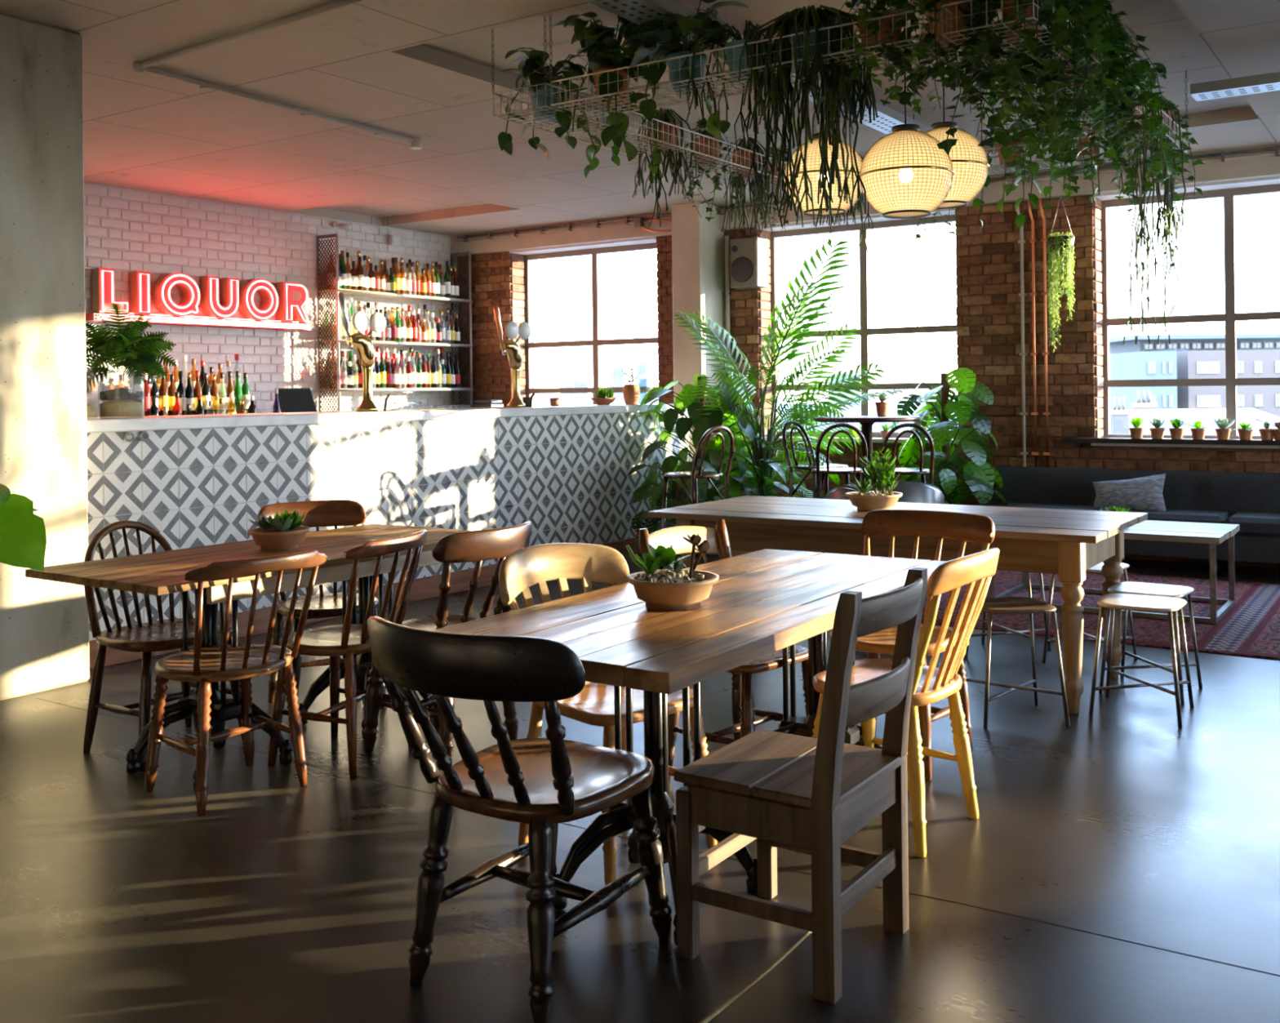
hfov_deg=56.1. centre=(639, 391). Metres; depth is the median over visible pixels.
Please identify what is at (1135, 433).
pot
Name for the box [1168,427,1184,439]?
pot
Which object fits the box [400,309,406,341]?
bottle
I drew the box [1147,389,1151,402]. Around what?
pot
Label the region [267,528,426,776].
dining chair
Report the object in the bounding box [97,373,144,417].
pot
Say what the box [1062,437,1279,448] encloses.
shelf
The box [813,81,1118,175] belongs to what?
wire tray
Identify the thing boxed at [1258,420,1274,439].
potted succulent
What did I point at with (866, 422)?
table
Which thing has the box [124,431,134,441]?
hook
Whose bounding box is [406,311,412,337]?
bottle
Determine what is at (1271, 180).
trim
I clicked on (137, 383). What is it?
bottle
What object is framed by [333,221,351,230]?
brick
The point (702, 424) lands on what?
monstera plant
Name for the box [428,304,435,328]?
bottle
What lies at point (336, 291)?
shelving
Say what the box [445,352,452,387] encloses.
bottle
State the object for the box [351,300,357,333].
bottle
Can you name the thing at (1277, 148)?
ceiling pipes
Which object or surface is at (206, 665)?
dining chair
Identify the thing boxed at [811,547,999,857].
dining chair
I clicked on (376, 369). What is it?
bottle
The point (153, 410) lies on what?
bottle
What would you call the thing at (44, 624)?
wall pillar
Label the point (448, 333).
bottle
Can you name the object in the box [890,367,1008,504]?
monstera plant
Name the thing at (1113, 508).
succulent bowl
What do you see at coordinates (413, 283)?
bottle
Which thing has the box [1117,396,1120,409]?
pot
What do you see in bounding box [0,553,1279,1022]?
floor
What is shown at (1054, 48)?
pot
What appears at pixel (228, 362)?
bottle
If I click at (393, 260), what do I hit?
bottle
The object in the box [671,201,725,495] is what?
wall column
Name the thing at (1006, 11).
pot
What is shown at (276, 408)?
bottle
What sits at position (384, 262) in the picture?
bottle
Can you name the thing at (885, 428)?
potted succulent
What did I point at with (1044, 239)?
pipe
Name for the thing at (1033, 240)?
pipe
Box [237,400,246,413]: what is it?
bottle
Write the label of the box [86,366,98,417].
jar
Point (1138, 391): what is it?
pot
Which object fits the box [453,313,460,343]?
bottle
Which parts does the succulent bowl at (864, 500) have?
stem, stem, stem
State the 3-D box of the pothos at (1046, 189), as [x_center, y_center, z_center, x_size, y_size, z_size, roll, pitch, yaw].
[2.464,-1.279,6.648,0.468,0.526,0.351,-1,0,4]
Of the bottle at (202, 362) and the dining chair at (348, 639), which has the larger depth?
the bottle at (202, 362)
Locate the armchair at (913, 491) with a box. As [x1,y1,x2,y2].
[823,480,944,608]
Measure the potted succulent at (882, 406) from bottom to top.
0.158 m
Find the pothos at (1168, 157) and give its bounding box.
[1075,59,1177,202]
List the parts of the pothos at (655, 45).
stem, stem, stem, stem, stem, stem, stem, stem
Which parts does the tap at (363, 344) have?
handle, spout, badge stem, lever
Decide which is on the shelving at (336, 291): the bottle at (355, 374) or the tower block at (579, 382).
the bottle at (355, 374)
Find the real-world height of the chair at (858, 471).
1.033 m
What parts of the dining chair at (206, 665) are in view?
leg, leg, seat, leg, crest rail, leg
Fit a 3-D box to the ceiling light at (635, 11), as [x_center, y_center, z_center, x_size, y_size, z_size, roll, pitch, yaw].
[0.656,-1.627,5.874,0.200,0.141,5.300,-1,0,34]
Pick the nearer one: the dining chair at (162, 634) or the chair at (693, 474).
the dining chair at (162, 634)
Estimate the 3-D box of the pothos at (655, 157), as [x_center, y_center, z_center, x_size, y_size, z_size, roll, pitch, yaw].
[-0.136,-1.278,5.964,0.416,0.416,0.378,-1,0,44]
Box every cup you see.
[522,396,532,406]
[550,397,559,405]
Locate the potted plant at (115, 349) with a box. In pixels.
[85,302,176,417]
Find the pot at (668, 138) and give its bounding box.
[647,121,679,153]
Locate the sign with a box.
[85,267,311,330]
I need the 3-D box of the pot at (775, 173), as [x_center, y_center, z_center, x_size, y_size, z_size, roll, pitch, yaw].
[0.877,-1.334,7.415,0.170,0.140,0.170,-1,0,34]
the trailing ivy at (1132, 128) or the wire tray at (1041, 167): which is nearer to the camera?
the trailing ivy at (1132, 128)
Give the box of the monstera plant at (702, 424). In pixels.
[626,373,794,555]
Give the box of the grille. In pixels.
[729,237,756,286]
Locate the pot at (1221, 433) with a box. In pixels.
[1215,428,1231,439]
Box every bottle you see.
[133,370,142,402]
[140,373,151,416]
[142,371,152,389]
[149,395,159,415]
[150,375,159,415]
[159,373,168,415]
[164,356,169,387]
[168,373,177,415]
[171,360,178,388]
[172,391,182,415]
[176,370,186,414]
[182,355,188,372]
[184,404,192,414]
[185,372,194,414]
[191,358,195,389]
[193,370,202,414]
[195,395,204,414]
[199,360,204,387]
[201,373,210,414]
[208,366,213,387]
[208,400,212,406]
[209,374,218,414]
[215,363,225,395]
[217,372,226,409]
[217,398,226,411]
[224,360,233,391]
[225,371,235,413]
[226,392,236,413]
[233,354,241,388]
[234,370,242,413]
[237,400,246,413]
[241,373,250,413]
[248,395,256,413]
[272,388,279,413]
[327,254,333,285]
[327,302,336,335]
[329,345,335,388]
[333,267,341,288]
[333,302,342,337]
[333,357,342,388]
[338,250,346,288]
[338,253,341,266]
[339,326,346,336]
[339,350,346,388]
[340,351,346,383]
[346,252,351,285]
[346,350,355,388]
[346,361,354,388]
[347,296,354,323]
[347,302,352,334]
[349,261,357,289]
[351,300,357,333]
[352,354,358,388]
[355,354,362,388]
[356,257,364,290]
[357,301,360,311]
[357,363,362,388]
[358,306,364,334]
[362,255,368,287]
[364,256,369,290]
[364,309,369,337]
[366,302,371,315]
[367,262,375,291]
[369,309,375,337]
[372,363,376,383]
[373,304,381,340]
[373,356,380,387]
[374,265,380,292]
[375,346,379,351]
[377,259,385,289]
[378,352,386,387]
[379,309,385,337]
[381,260,389,292]
[381,306,390,341]
[382,269,390,290]
[383,313,391,337]
[383,346,390,366]
[386,357,391,387]
[387,267,395,293]
[388,306,395,337]
[389,257,398,293]
[390,347,399,387]
[391,358,396,387]
[393,306,401,341]
[394,257,399,289]
[395,359,401,383]
[398,349,405,387]
[399,257,404,290]
[399,307,406,342]
[399,354,406,384]
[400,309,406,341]
[404,262,411,291]
[404,356,412,387]
[405,305,412,342]
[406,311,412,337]
[408,262,416,294]
[408,346,414,372]
[409,310,417,342]
[411,351,416,383]
[413,260,420,294]
[416,308,422,342]
[416,319,421,339]
[416,353,422,387]
[419,268,426,293]
[421,263,429,296]
[421,317,427,342]
[421,355,427,387]
[422,304,428,332]
[423,263,431,296]
[423,309,431,342]
[426,354,431,387]
[428,266,435,293]
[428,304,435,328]
[428,312,435,339]
[431,355,437,387]
[432,262,439,297]
[435,317,441,342]
[435,349,441,382]
[437,263,444,295]
[438,346,444,387]
[439,359,446,387]
[440,271,445,294]
[440,310,445,339]
[444,261,450,297]
[444,315,451,342]
[445,307,452,330]
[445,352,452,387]
[448,266,454,297]
[448,310,455,343]
[449,355,455,387]
[453,266,459,298]
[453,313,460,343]
[453,354,460,387]
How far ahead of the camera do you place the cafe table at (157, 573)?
4.03 m
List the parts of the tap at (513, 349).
handle, spout, lever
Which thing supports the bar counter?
on the floor
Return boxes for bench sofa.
[977,466,1279,575]
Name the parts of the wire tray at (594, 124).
chain, chain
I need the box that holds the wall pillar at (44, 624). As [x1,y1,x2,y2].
[0,13,89,700]
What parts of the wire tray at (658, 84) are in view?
chain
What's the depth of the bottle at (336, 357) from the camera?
10.69 m
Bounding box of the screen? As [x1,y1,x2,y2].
[275,387,317,412]
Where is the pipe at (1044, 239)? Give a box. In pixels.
[1038,197,1051,466]
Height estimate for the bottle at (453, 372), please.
0.327 m
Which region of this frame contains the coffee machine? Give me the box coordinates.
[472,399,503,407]
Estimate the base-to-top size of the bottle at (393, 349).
0.384 m
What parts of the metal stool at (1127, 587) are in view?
leg, leg, seat, leg, leg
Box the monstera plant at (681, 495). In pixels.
[631,458,731,567]
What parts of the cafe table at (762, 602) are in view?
rod, rod, rod, rod, rod, rod, rod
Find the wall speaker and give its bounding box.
[729,236,768,288]
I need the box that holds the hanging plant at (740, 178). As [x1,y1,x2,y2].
[721,137,772,235]
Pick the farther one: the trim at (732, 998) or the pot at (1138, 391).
the pot at (1138, 391)
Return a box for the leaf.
[0,483,46,571]
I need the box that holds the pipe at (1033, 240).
[1026,199,1039,466]
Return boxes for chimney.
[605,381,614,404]
[1110,396,1131,434]
[1130,389,1157,434]
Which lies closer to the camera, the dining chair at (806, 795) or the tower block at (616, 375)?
the dining chair at (806, 795)
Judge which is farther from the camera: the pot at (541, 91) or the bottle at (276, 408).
the bottle at (276, 408)
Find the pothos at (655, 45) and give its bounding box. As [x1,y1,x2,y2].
[617,0,748,139]
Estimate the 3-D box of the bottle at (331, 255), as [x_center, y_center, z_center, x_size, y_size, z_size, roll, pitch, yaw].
[-2.784,-1.075,10.826,0.078,0.323,0.078,-1,0,-23]
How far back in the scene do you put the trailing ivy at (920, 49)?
4.33 m
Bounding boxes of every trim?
[36,697,1279,976]
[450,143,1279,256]
[509,175,1279,254]
[698,931,811,1022]
[764,435,1279,448]
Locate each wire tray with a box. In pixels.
[491,16,786,197]
[548,0,959,118]
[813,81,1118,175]
[940,0,1188,159]
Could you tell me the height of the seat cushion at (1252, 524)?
0.120 m
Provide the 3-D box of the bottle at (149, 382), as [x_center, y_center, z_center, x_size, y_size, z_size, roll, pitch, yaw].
[-3.615,-0.086,8.807,0.068,0.325,0.068,-1,0,-2]
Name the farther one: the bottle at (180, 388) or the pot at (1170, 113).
the bottle at (180, 388)
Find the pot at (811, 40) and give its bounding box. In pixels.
[789,26,830,72]
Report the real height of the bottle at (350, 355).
0.419 m
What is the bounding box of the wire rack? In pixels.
[381,391,422,409]
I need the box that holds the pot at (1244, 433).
[1237,428,1253,439]
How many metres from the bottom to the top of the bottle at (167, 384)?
0.337 m
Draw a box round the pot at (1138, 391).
[1137,390,1140,402]
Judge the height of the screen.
0.342 m
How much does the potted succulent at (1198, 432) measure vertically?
0.135 m
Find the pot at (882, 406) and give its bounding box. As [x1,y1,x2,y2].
[875,401,888,416]
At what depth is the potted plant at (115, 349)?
5.92 m
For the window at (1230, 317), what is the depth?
8.54 m
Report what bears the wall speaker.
attached to the wall at (988, 311)
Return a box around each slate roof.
[534,393,658,405]
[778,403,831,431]
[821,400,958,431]
[1110,407,1279,435]
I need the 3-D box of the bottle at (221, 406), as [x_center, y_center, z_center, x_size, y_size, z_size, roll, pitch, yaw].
[-3.208,0.014,9.212,0.068,0.325,0.068,-1,0,9]
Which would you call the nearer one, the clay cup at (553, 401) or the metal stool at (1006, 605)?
the metal stool at (1006, 605)
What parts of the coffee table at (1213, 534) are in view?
leg frame, floor rail, floor rail, leg frame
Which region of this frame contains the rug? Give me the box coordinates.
[920,569,1279,659]
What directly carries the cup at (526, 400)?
on the bar counter
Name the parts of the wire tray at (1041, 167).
chain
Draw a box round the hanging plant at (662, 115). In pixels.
[632,107,696,227]
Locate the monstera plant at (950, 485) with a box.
[933,468,957,504]
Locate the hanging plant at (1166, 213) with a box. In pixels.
[1122,95,1189,344]
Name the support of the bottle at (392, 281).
on the shelving at (336, 291)
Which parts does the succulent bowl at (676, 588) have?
stem, stem, stem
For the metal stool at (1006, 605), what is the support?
on the floor
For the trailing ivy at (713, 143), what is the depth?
6.62 m
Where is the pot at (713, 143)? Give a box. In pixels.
[693,137,722,167]
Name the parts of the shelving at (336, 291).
post, rail, panel, post, rail, rail, rail, post, rail, panel, post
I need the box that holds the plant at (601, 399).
[590,387,616,404]
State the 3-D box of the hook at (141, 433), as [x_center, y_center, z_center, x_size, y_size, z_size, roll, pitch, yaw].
[-2.377,0.212,5.742,0.025,0.048,0.052,-1,0,34]
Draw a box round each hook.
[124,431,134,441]
[138,431,149,440]
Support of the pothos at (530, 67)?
on the wire tray at (594, 124)
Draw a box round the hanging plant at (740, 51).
[678,19,784,148]
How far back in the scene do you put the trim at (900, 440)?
8.59 m
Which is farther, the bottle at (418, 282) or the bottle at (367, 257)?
the bottle at (418, 282)
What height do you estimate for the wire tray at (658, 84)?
0.444 m
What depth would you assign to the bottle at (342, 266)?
10.74 m
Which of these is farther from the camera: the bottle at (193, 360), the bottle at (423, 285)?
the bottle at (423, 285)
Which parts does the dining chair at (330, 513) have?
leg, leg, crest rail, seat, leg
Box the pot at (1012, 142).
[995,139,1026,168]
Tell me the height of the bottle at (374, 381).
0.318 m
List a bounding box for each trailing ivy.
[683,117,739,221]
[756,144,800,231]
[817,0,954,115]
[876,0,1022,106]
[914,207,964,239]
[937,0,1101,155]
[984,0,1134,186]
[1000,0,1157,201]
[1035,22,1177,195]
[1115,99,1204,213]
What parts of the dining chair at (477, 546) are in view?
leg, leg, seat, leg, crest rail, leg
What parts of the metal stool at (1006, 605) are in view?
leg, leg, seat, leg, leg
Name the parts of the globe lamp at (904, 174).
cord, lamp shade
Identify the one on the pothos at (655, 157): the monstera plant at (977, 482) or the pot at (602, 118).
the pot at (602, 118)
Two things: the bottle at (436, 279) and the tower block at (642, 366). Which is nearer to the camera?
the bottle at (436, 279)
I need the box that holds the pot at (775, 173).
[768,161,786,188]
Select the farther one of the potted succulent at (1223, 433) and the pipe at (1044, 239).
the pipe at (1044, 239)
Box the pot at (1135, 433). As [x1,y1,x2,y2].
[1128,427,1144,438]
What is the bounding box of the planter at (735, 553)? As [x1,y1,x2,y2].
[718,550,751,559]
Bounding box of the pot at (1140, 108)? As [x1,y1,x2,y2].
[1115,95,1144,124]
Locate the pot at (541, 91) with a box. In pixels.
[528,82,564,120]
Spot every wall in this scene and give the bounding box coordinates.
[84,182,458,417]
[457,194,1279,568]
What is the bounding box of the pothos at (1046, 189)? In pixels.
[1043,115,1128,210]
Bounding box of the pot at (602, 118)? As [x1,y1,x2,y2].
[596,106,631,137]
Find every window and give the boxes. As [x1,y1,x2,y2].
[524,242,658,405]
[769,214,958,438]
[1099,183,1279,439]
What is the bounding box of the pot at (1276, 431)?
[1273,428,1279,439]
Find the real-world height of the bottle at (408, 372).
0.297 m
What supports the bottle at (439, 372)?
on the shelving at (336, 291)
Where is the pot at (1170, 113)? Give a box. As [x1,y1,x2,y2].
[1142,110,1173,142]
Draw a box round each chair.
[83,520,243,772]
[145,549,328,816]
[257,499,386,722]
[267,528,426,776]
[363,521,532,758]
[366,615,671,1022]
[498,542,717,884]
[638,519,808,782]
[659,425,733,569]
[673,567,927,1004]
[782,420,849,498]
[811,423,867,498]
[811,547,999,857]
[829,509,995,781]
[876,422,934,484]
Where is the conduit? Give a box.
[133,0,422,149]
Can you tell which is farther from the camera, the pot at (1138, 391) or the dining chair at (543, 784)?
the pot at (1138, 391)
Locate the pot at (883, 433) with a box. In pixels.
[880,430,889,438]
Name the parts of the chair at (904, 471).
seat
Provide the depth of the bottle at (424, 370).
11.58 m
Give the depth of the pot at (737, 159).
6.98 m
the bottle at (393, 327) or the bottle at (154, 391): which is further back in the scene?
the bottle at (393, 327)
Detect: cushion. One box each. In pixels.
[977,501,1231,524]
[1093,473,1166,511]
[1225,511,1279,537]
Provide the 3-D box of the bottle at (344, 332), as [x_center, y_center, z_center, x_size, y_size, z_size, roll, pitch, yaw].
[-2.657,-0.589,10.761,0.071,0.247,0.071,-1,0,-29]
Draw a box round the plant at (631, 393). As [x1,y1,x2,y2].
[621,365,640,404]
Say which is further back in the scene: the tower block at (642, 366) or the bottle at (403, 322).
the tower block at (642, 366)
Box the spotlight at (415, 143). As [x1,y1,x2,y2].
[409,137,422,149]
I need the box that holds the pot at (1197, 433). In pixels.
[1190,427,1206,439]
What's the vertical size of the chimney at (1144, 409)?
3.450 m
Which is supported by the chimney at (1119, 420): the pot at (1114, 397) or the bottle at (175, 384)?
the pot at (1114, 397)
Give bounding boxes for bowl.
[247,509,310,551]
[590,397,616,404]
[626,533,719,610]
[843,447,904,511]
[1096,505,1131,511]
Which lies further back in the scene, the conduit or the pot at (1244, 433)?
the pot at (1244, 433)
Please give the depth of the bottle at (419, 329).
11.70 m
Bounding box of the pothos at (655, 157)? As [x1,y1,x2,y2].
[579,88,660,177]
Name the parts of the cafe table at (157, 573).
rod, rod, rod, rod, rod, rod, rod, rod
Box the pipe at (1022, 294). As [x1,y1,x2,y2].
[1015,200,1028,466]
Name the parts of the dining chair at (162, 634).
leg, leg, seat, leg, leg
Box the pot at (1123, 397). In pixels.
[1122,396,1124,409]
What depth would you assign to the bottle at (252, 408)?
9.29 m
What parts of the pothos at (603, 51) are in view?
stem, stem, stem, stem, stem, stem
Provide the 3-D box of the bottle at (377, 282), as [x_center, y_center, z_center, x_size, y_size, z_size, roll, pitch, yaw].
[-2.440,-1.043,11.099,0.071,0.250,0.071,-1,0,-20]
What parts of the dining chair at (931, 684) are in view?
leg, leg, seat, leg, crest rail, leg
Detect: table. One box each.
[25,524,470,791]
[431,548,946,945]
[647,495,1147,714]
[813,415,920,481]
[988,520,1239,623]
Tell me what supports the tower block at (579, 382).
on the ground
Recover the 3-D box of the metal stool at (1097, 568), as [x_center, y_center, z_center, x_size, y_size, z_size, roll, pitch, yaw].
[2.044,1.007,5.455,0.327,0.441,0.326,-1,0,38]
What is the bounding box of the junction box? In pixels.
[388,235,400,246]
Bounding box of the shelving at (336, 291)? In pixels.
[316,233,473,411]
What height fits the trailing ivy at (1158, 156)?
0.729 m
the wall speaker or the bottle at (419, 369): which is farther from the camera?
the bottle at (419, 369)
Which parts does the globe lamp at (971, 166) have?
cord, lamp shade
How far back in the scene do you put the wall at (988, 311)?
9.17 m
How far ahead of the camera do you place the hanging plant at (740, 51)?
4.83 m
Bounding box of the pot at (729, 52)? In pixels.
[724,39,764,84]
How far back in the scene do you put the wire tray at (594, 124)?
5.89 m
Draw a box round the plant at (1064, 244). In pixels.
[1045,195,1075,352]
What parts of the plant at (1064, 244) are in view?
pot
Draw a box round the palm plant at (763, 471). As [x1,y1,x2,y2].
[673,236,907,497]
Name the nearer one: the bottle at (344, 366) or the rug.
the rug
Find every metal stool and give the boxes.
[963,596,1070,728]
[965,571,1050,664]
[1042,561,1137,663]
[1088,593,1194,727]
[1098,581,1202,704]
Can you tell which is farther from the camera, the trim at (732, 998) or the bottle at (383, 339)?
the bottle at (383, 339)
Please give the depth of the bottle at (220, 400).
9.06 m
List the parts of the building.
pane, pane, pane, pane, pane, pane, pane, pane, pane, pane, pane, pane, pane, pane, pane, pane, pane, pane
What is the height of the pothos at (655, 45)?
0.574 m
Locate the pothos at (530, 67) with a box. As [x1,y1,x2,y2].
[497,47,601,164]
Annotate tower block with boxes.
[560,382,573,394]
[573,377,588,394]
[610,364,623,393]
[637,361,647,393]
[827,373,860,403]
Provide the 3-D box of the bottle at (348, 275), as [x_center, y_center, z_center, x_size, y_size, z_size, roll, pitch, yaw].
[-2.636,-1.086,10.824,0.060,0.341,0.060,-1,0,27]
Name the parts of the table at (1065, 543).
turned leg, turned leg, turned leg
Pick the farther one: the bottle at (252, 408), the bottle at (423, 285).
the bottle at (423, 285)
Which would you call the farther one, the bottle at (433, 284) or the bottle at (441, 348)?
the bottle at (441, 348)
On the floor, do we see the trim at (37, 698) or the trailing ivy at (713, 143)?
the trim at (37, 698)
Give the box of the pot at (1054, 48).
[1041,19,1074,62]
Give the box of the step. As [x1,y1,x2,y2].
[137,409,226,416]
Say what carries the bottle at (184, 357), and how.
on the step
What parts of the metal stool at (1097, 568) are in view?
leg, seat, leg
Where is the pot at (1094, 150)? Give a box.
[1072,130,1098,160]
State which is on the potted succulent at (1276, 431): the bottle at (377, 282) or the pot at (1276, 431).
the pot at (1276, 431)
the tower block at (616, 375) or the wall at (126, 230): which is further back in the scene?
the tower block at (616, 375)
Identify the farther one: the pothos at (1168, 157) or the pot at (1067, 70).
the pothos at (1168, 157)
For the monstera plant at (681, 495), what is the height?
0.774 m
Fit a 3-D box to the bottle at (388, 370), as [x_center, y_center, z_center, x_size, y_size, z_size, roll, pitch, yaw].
[-2.352,-0.177,11.209,0.069,0.287,0.069,-1,0,9]
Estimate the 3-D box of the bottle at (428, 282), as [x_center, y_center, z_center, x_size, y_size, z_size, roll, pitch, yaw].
[-2.063,-1.083,11.659,0.071,0.322,0.071,-1,0,-10]
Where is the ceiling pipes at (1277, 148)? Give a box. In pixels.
[456,144,1279,241]
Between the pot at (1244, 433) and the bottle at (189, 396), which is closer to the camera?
the pot at (1244, 433)
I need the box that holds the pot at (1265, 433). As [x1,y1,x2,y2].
[1258,428,1274,439]
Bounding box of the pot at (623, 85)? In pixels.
[592,66,631,106]
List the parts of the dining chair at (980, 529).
leg, seat, leg, crest rail, leg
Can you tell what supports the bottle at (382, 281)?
on the shelving at (336, 291)
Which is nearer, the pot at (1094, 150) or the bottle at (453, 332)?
the pot at (1094, 150)
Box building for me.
[1109,333,1279,417]
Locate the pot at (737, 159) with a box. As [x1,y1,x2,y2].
[732,150,760,178]
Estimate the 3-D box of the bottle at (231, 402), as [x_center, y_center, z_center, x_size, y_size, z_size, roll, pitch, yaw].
[-3.168,0.009,9.272,0.068,0.334,0.068,-1,0,-41]
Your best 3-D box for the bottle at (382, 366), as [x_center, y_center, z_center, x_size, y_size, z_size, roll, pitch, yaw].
[-2.398,-0.197,11.159,0.071,0.327,0.071,-1,0,-16]
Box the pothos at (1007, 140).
[972,121,1041,229]
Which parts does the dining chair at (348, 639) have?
leg, seat, leg, leg, crest rail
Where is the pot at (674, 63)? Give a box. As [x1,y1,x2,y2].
[666,51,706,93]
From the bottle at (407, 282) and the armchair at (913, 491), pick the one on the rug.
the armchair at (913, 491)
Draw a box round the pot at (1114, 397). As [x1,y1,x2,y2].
[1113,396,1115,409]
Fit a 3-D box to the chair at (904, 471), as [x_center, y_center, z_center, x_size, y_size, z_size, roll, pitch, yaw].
[1.717,0.715,7.760,0.380,1.033,0.441,-1,0,6]
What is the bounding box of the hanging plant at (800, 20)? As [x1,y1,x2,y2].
[742,4,878,227]
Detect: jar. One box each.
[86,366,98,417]
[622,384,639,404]
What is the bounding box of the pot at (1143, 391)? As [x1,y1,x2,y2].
[1142,390,1146,402]
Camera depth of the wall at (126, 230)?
10.21 m
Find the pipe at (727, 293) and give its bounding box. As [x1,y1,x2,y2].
[722,235,732,498]
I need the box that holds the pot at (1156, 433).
[1150,427,1164,439]
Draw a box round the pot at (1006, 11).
[999,0,1043,42]
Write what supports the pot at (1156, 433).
on the potted succulent at (1157, 433)
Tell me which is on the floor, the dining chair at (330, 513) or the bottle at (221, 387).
the dining chair at (330, 513)
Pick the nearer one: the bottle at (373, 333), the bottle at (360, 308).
the bottle at (360, 308)
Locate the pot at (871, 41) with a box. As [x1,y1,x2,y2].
[857,12,903,60]
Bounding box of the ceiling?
[0,0,1279,235]
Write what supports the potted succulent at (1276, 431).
on the shelf at (1079, 442)
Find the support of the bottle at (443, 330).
on the shelving at (336, 291)
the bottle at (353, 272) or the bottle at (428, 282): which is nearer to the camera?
the bottle at (353, 272)
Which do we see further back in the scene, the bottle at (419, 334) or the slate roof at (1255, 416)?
the slate roof at (1255, 416)
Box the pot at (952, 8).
[925,0,970,50]
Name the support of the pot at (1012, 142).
on the pothos at (1007, 140)
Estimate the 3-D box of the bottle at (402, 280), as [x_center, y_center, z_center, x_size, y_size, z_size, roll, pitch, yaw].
[-2.260,-1.096,11.385,0.062,0.352,0.062,-1,0,-23]
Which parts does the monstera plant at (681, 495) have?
pot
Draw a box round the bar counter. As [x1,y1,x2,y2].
[86,403,689,670]
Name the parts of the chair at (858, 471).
seat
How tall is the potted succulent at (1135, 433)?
0.165 m
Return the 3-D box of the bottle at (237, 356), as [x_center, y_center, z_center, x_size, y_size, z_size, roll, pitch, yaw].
[-3.176,-0.113,9.459,0.066,0.368,0.066,-1,0,-11]
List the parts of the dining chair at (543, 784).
leg, crest rail, leg, seat, leg, leg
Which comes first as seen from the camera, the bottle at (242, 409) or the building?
the bottle at (242, 409)
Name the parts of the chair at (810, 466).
seat, leg, leg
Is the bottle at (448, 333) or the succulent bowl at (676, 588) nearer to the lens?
the succulent bowl at (676, 588)
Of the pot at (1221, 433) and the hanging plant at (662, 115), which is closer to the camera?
the hanging plant at (662, 115)
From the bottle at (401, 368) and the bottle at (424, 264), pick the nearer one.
the bottle at (401, 368)
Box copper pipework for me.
[634,217,671,232]
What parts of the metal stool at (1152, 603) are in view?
leg, leg, seat, leg, leg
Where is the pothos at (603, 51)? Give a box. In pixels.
[550,11,658,161]
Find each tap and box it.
[337,292,390,411]
[493,304,535,407]
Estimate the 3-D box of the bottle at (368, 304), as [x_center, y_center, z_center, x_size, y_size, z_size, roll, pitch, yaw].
[-2.529,-0.649,11.178,0.082,0.364,0.082,-1,0,17]
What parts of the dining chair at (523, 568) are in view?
leg, crest rail, leg, seat, leg, leg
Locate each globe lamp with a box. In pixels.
[783,111,862,216]
[859,4,955,218]
[924,58,989,208]
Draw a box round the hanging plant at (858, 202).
[822,151,873,253]
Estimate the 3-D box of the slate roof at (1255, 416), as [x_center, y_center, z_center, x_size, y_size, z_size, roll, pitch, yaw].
[18.989,4.145,46.000,9.073,6.951,12.000,-1,0,0]
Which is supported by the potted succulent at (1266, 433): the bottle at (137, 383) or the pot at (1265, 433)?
the pot at (1265, 433)
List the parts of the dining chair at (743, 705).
post, leg, crest rail, post, leg, leg, seat, leg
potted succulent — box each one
[875,393,889,416]
[879,423,891,438]
[1127,415,1144,438]
[1145,417,1167,439]
[1164,418,1186,439]
[1185,419,1208,439]
[1211,417,1235,439]
[1234,422,1257,439]
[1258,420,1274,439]
[1272,420,1279,439]
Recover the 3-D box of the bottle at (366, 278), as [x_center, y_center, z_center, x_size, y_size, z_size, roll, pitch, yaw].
[-2.520,-1.083,10.990,0.071,0.332,0.071,-1,0,21]
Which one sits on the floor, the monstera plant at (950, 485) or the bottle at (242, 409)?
the monstera plant at (950, 485)
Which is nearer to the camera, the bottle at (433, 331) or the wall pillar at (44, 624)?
the wall pillar at (44, 624)
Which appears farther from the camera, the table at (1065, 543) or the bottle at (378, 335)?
the bottle at (378, 335)
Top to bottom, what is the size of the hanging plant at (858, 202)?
0.637 m
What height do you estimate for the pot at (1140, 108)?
0.140 m
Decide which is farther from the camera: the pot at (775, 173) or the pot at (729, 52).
the pot at (775, 173)
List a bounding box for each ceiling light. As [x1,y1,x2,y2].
[583,0,931,134]
[1190,71,1279,101]
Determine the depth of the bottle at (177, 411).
8.74 m
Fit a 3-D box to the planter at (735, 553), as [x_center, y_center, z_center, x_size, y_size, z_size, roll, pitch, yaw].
[0.704,1.030,8.213,0.436,0.423,0.405,-1,0,34]
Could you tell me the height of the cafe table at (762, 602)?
0.699 m
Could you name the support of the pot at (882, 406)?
on the potted succulent at (882, 406)
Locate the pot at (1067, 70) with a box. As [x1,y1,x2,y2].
[1064,48,1097,87]
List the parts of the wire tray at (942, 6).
chain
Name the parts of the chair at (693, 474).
leg, seat, leg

